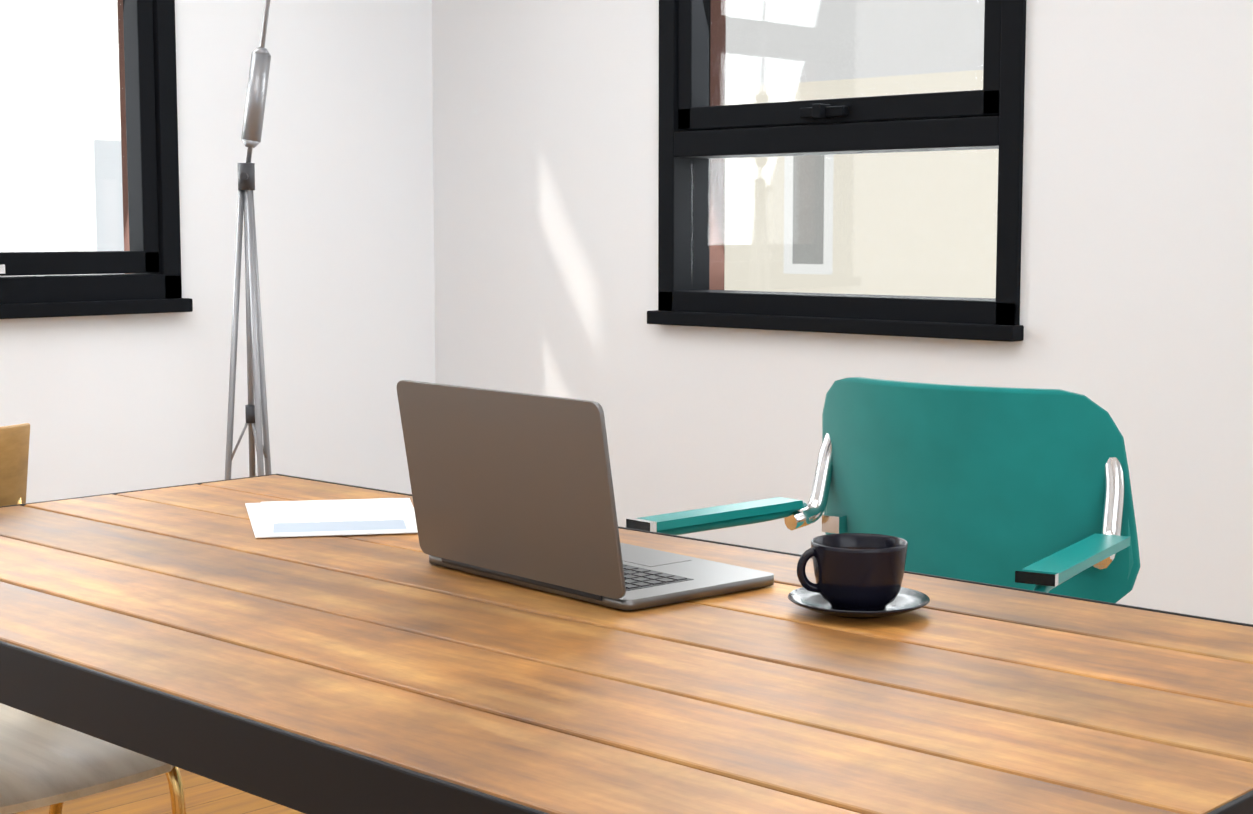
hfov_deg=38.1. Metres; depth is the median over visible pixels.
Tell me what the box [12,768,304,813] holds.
floor
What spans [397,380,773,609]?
laptop
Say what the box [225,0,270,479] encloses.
lamp
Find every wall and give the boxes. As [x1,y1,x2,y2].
[0,0,434,502]
[432,0,1252,624]
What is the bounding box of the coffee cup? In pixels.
[788,533,929,618]
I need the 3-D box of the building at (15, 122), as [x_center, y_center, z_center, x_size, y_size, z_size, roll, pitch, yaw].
[-9.863,-0.807,9.612,3.000,14.000,18.000,5,8,43]
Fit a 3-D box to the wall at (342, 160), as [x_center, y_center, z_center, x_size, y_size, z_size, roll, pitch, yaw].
[-2.525,-0.654,2.961,0.220,3.000,6.040,5,8,43]
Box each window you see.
[0,0,192,318]
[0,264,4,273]
[647,0,1025,341]
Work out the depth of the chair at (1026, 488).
2.49 m
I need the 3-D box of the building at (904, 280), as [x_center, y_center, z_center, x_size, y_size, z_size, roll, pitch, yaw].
[6.321,1.121,10.949,18.000,9.900,3.150,5,8,43]
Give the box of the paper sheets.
[245,498,417,537]
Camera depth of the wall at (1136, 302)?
4.04 m
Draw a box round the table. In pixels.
[0,474,1252,813]
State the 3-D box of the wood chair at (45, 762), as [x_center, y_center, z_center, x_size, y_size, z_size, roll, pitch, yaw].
[-0.881,0.475,2.483,0.484,0.853,0.410,5,8,43]
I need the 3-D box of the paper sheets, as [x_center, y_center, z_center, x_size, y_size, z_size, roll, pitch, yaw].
[-0.402,0.148,2.456,0.232,0.002,0.312,-1,6,-10]
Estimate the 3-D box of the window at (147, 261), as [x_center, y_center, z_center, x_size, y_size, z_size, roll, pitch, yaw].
[-1.484,-0.908,4.014,0.265,1.420,1.010,5,8,43]
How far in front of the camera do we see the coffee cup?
1.81 m
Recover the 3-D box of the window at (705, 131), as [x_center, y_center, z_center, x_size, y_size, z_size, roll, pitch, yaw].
[0.506,-0.897,4.054,1.010,1.450,0.265,5,8,43]
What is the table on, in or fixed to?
on the floor
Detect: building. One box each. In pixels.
[0,0,124,275]
[724,0,998,297]
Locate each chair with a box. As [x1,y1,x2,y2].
[0,423,185,813]
[626,377,1139,602]

